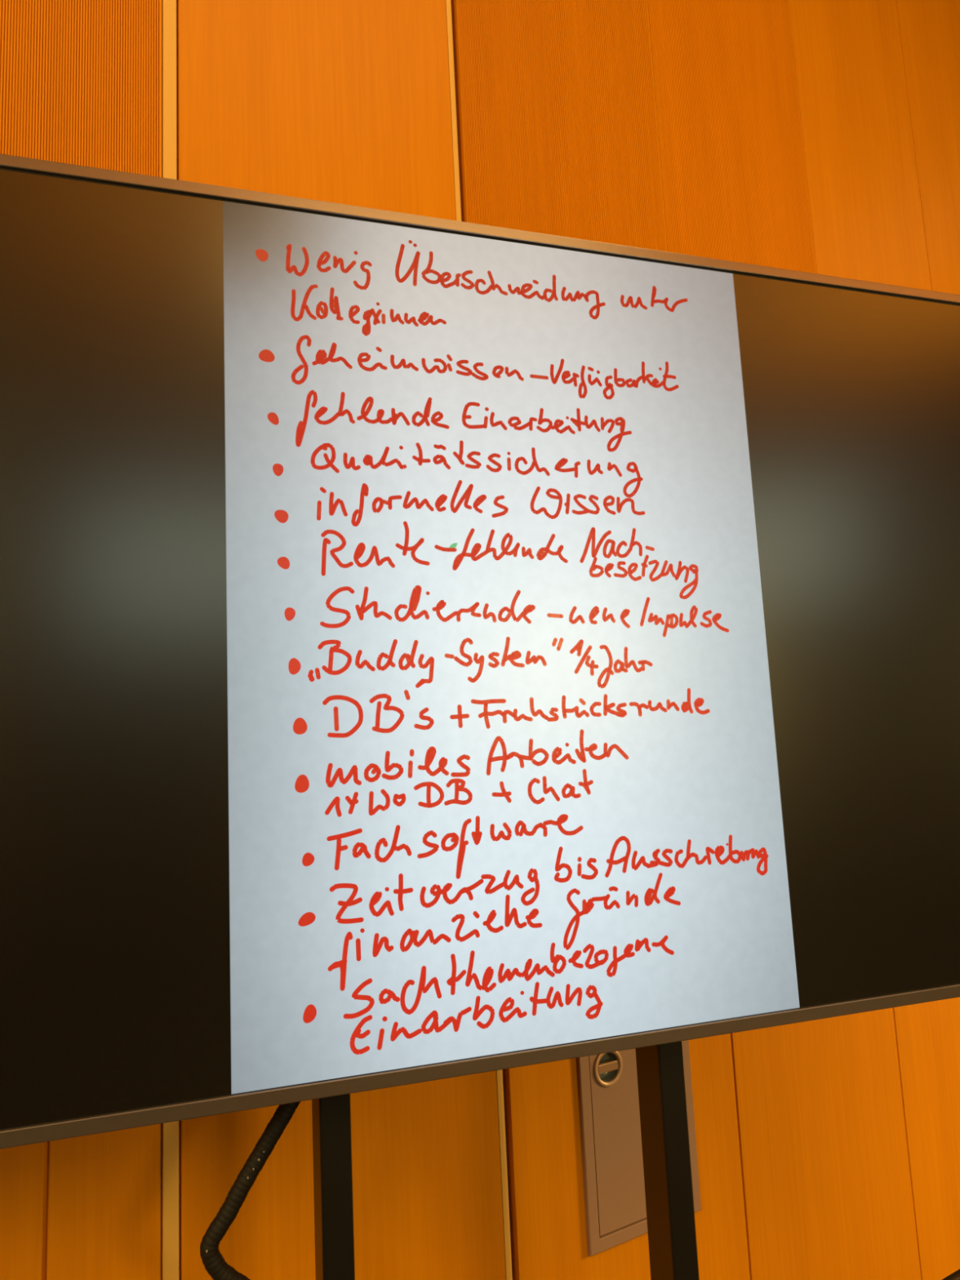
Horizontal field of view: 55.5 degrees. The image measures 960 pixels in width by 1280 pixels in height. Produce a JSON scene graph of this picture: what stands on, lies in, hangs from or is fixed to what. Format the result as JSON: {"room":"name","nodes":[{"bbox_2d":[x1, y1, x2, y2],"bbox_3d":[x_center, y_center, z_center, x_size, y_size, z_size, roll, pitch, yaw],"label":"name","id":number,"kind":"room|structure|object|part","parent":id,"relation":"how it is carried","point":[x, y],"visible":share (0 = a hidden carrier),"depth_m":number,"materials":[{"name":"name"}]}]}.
{"room":"conference room","nodes":[
{"label":"conference room","id":0,"kind":"room"},
{"bbox_2d":[0,0,959,1279],"bbox_3d":[0.378,-0.414,2.065,7.400,4.000,0.140,2,-9,-32],"label":"wall","id":1,"kind":"structure","parent":0,"point":[813,136],"depth_m":1.82,"materials":[{"name":"brown wood"}]},
{"bbox_3d":[-0.676,0.717,1.127,0.544,1.395,0.018,2,-9,-32],"label":"wood panel","id":2,"kind":"part","parent":1,"relation":"part of","materials":[{"name":"brown wood"}]},
{"bbox_3d":[-0.768,-1.206,1.392,0.544,2.488,0.018,2,-9,-32],"label":"ribbed panel","id":3,"kind":"part","parent":1,"relation":"part of","materials":[{"name":"brown wood"}]},
{"bbox_2d":[160,0,178,1279],"bbox_3d":[-0.494,-0.505,1.448,0.022,3.885,0.020,2,-9,-32],"label":"trim","id":4,"kind":"structure","parent":1,"relation":"attached to","point":[169,1131],"depth_m":1.28,"materials":[{"name":"brown wood"}]},
{"bbox_3d":[-0.292,-1.187,1.693,0.529,2.488,0.018,2,-9,-32],"label":"wood panel","id":5,"kind":"part","parent":1,"relation":"part of","materials":[{"name":"brown wood"}]},
{"bbox_3d":[-0.200,0.736,1.428,0.529,1.395,0.018,2,-9,-32],"label":"wood panel","id":6,"kind":"part","parent":1,"relation":"part of","materials":[{"name":"brown wood"}]},
{"bbox_2d":[445,0,512,1279],"bbox_3d":[-0.029,-0.487,1.743,0.014,3.885,0.018,2,-9,-32],"label":"trim","id":7,"kind":"structure","parent":1,"relation":"attached to","point":[508,1258],"depth_m":1.56,"materials":[{"name":"brown wood"}]},
{"bbox_3d":[0.183,-1.168,1.994,0.544,2.488,0.018,2,-9,-32],"label":"ribbed panel","id":8,"kind":"part","parent":1,"relation":"part of","materials":[{"name":"brown wood"}]},
{"bbox_3d":[0.275,0.755,1.728,0.542,1.395,0.018,2,-9,-32],"label":"wood panel","id":9,"kind":"part","parent":1,"relation":"part of","materials":[{"name":"brown wood"}]},
{"bbox_2d":[576,1040,701,1256],"bbox_3d":[0.289,0.789,1.724,0.272,0.605,0.023,2,-9,-32],"label":"access panel","id":10,"kind":"object","parent":1,"relation":"attached to","point":[612,1162],"visible":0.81,"depth_m":1.66,"materials":[{"name":"grey paint"}]},
{"bbox_2d":[598,1052,617,1081],"bbox_3d":[0.230,0.788,1.688,0.051,0.051,0.019,2,-9,-32],"label":"lock","id":11,"kind":"object","parent":10,"relation":"on","point":[607,1062],"depth_m":1.69,"materials":[{"name":"metal"}]},
{"bbox_3d":[0.291,0.788,1.720,0.221,0.554,0.008,2,-9,-32],"label":"door","id":12,"kind":"part","parent":10,"relation":"part of","materials":[{"name":"grey paint"}]},
{"bbox_3d":[0.643,-1.150,2.285,0.539,2.488,0.018,2,-9,-32],"label":"ribbed panel","id":13,"kind":"part","parent":1,"relation":"part of","materials":[{"name":"brown wood"}]},
{"bbox_3d":[0.735,0.773,2.020,0.538,1.395,0.018,2,-9,-32],"label":"wood panel","id":14,"kind":"part","parent":1,"relation":"part of","materials":[{"name":"brown wood"}]},
{"bbox_3d":[1.099,-1.132,2.575,0.538,2.488,0.018,2,-9,-32],"label":"wood panel","id":15,"kind":"part","parent":1,"relation":"part of","materials":[{"name":"brown wood"}]},
{"bbox_3d":[1.192,0.791,2.309,0.538,1.395,0.018,2,-9,-32],"label":"wood panel","id":16,"kind":"part","parent":1,"relation":"part of","materials":[{"name":"brown wood"}]},
{"bbox_3d":[1.561,-1.114,2.867,0.550,2.488,0.018,2,-9,-32],"label":"wood panel","id":17,"kind":"part","parent":1,"relation":"part of","materials":[{"name":"brown wood"}]},
{"bbox_3d":[2.156,1.172,-0.842,7.400,0.100,6.440,2,-9,-32],"label":"floor","id":18,"kind":"structure","parent":0,"visible":0},
{"bbox_2d":[311,1040,699,1279],"bbox_3d":[0.071,0.603,1.090,0.509,1.750,0.445,0,-8,-18],"label":"display stand","id":19,"kind":"object","parent":18,"relation":"on","point":[666,1157],"visible":0.12,"depth_m":1.22,"materials":[{"name":"black metal"}]},
{"bbox_3d":[-0.185,0.591,1.134,0.038,1.690,0.071,0,-8,-18],"label":"post","id":20,"kind":"part","parent":19,"relation":"part of","materials":[{"name":"black metal"}]},
{"bbox_2d":[0,153,959,1149],"bbox_3d":[0.046,-0.023,1.227,1.939,1.106,0.066,0,-8,-18],"label":"display screen","id":21,"kind":"object","parent":19,"relation":"attached to","point":[431,648],"visible":1,"depth_m":1.16,"materials":[{"name":"black"}]},
{"bbox_2d":[200,1101,300,1279],"bbox_3d":[-0.317,0.958,1.052,0.266,1.068,0.022,0,-8,-18],"label":"cable sleeve","id":22,"kind":"object","parent":21,"relation":"hanging from","point":[213,1261],"visible":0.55,"depth_m":1.10,"materials":[{"name":"black plastic"}]},
{"bbox_3d":[0.251,0.590,1.278,0.038,1.690,0.071,0,-8,-18],"label":"post","id":23,"kind":"part","parent":19,"relation":"part of","materials":[{"name":"black metal"}]}
]}

